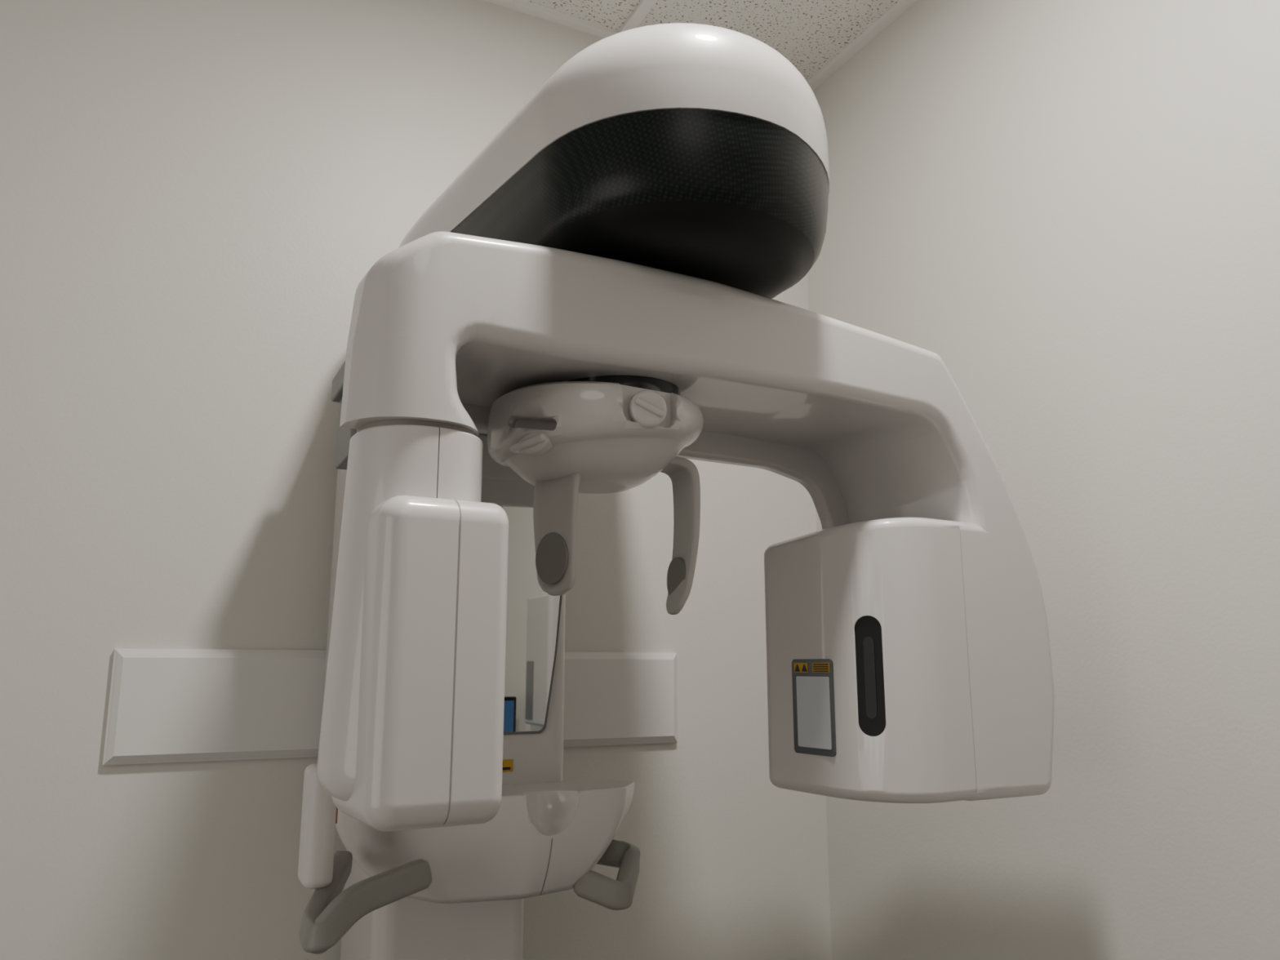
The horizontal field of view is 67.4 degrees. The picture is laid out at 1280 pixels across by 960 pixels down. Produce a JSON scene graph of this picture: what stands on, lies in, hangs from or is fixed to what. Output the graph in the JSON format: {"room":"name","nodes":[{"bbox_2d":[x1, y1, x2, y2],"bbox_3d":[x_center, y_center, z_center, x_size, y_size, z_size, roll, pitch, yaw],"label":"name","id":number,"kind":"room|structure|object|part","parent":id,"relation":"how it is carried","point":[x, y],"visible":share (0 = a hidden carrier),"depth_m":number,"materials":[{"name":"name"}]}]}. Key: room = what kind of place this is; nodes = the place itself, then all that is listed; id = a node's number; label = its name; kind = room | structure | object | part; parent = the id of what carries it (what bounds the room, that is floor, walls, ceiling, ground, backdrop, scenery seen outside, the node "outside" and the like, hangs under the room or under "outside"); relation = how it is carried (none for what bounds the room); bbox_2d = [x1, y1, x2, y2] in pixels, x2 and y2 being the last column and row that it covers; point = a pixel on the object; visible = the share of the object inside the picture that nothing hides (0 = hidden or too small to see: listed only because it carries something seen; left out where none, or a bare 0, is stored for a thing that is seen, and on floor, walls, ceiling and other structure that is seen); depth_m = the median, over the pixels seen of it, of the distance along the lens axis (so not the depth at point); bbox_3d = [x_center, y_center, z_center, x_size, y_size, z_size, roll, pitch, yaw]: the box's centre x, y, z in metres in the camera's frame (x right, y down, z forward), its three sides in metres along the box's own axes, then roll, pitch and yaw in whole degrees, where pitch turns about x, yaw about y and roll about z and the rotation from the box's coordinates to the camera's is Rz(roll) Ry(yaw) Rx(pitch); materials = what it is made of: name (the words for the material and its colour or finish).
{"room":"radiology room","nodes":[
{"label":"radiology room","id":0,"kind":"room"},
{"bbox_2d":[0,0,831,959],"bbox_3d":[-1.004,0.261,1.501,3.300,2.740,0.100,5,-12,-26],"label":"wall","id":1,"kind":"structure","parent":0,"point":[197,197],"depth_m":1.68,"materials":[{"name":"paint"}]},
{"bbox_2d":[102,648,677,765],"bbox_3d":[-0.378,0.398,1.726,1.016,0.178,0.021,5,-12,-26],"label":"board","id":2,"kind":"object","parent":1,"relation":"attached to","point":[166,705],"visible":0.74,"depth_m":1.59,"materials":[{"name":"white paint"}]},
{"bbox_2d":[484,0,618,38],"bbox_3d":[-0.976,-1.088,1.707,3.100,0.012,0.024,5,-12,-26],"label":"trim","id":3,"kind":"structure","parent":1,"relation":"attached to","point":[522,6],"depth_m":2.09,"materials":[{"name":"white"}]},
{"bbox_2d":[524,0,898,81],"bbox_3d":[-0.240,-1.422,0.281,3.300,0.100,3.500,5,-12,-26],"label":"ceiling","id":4,"kind":"structure","parent":0,"point":[809,34],"depth_m":2.11,"materials":[{"name":"tile"}]},
{"bbox_2d":[618,0,657,32],"bbox_3d":[0.699,-1.281,0.721,0.026,0.010,3.276,5,-12,-26],"label":"trim","id":5,"kind":"structure","parent":4,"relation":"attached to","point":[643,7],"depth_m":2.09,"materials":[{"name":"white"}]},
{"bbox_2d":[807,0,1279,959],"bbox_3d":[1.190,0.109,0.716,0.100,2.740,3.300,5,-12,-26],"label":"wall","id":6,"kind":"structure","parent":0,"point":[1073,206],"depth_m":1.53,"materials":[{"name":"paint"}]},
{"bbox_2d":[807,0,917,91],"bbox_3d":[1.140,-1.238,0.939,0.024,0.012,3.276,5,-12,-26],"label":"trim","id":7,"kind":"structure","parent":6,"relation":"attached to","point":[900,6],"depth_m":2.18,"materials":[{"name":"white"}]},
{"bbox_3d":[-0.240,1.365,-0.261,3.300,0.100,3.500,5,-12,-26],"label":"floor","id":8,"kind":"structure","parent":0,"visible":0},
{"bbox_2d":[297,22,1053,959],"bbox_3d":[0.010,0.555,1.331,0.985,2.098,0.960,5,-12,-26],"label":"machine","id":9,"kind":"object","parent":8,"relation":"on","point":[588,306],"visible":1,"depth_m":1.12,"materials":[{"name":"white plastic"}]},
{"bbox_3d":[-0.379,0.406,1.132,0.034,0.135,0.060,5,-12,-26],"label":"control panel","id":10,"kind":"part","parent":9,"relation":"part of","materials":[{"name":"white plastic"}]},
{"bbox_2d":[335,807,337,823],"bbox_3d":[-0.362,0.382,1.139,0.002,0.045,0.030,5,-12,-26],"label":"print","id":11,"kind":"object","parent":9,"relation":"attached to","point":[336,809],"depth_m":1.12,"materials":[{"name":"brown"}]},
{"bbox_3d":[-0.352,0.480,1.105,0.161,0.075,0.162,-7,-13,31],"label":"handle","id":12,"kind":"part","parent":9,"relation":"part of","materials":[{"name":"grey plastic"}]},
{"bbox_2d":[335,778,634,903],"bbox_3d":[-0.197,0.492,1.331,0.445,0.134,0.245,5,-12,-26],"label":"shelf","id":13,"kind":"object","parent":9,"relation":"attached to","point":[545,836],"depth_m":1.24,"materials":[{"name":"white plastic"}]},
{"bbox_2d":[476,435,559,732],"bbox_3d":[-0.254,0.155,1.487,0.292,0.459,0.005,5,-12,-26],"label":"mirror","id":14,"kind":"object","parent":9,"relation":"attached to","point":[532,646],"depth_m":1.51,"materials":[{"name":"clear glass"}]},
{"bbox_3d":[-0.254,0.155,1.489,0.300,0.467,0.008,5,-12,-26],"label":"mirror frame","id":15,"kind":"part","parent":9,"relation":"part of","materials":[{"name":"grey plastic"}]},
{"bbox_3d":[-0.122,-0.041,1.080,0.046,0.024,0.028,-19,-11,19],"label":"knob","id":16,"kind":"part","parent":9,"relation":"part of","materials":[{"name":"white plastic"}]},
{"bbox_3d":[-0.049,0.551,1.352,0.099,0.082,0.126,0,-11,1],"label":"handle","id":17,"kind":"part","parent":9,"relation":"part of","materials":[{"name":"grey plastic"}]},
{"bbox_3d":[0.009,-0.081,1.093,0.044,0.044,0.026,28,-14,-8],"label":"knob","id":18,"kind":"part","parent":9,"relation":"part of","materials":[{"name":"white plastic"}]},
{"bbox_3d":[0.093,0.096,1.238,0.983,0.628,0.270,6,-13,-30],"label":"rotating arm","id":19,"kind":"part","parent":9,"relation":"part of","materials":[{"name":"white plastic"}]},
{"bbox_2d":[813,663,827,665],"bbox_3d":[0.241,0.246,1.280,0.002,0.002,0.030,6,-13,-30],"label":"print","id":20,"kind":"object","parent":9,"relation":"on","point":[813,664],"depth_m":1.28,"materials":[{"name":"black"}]}
]}

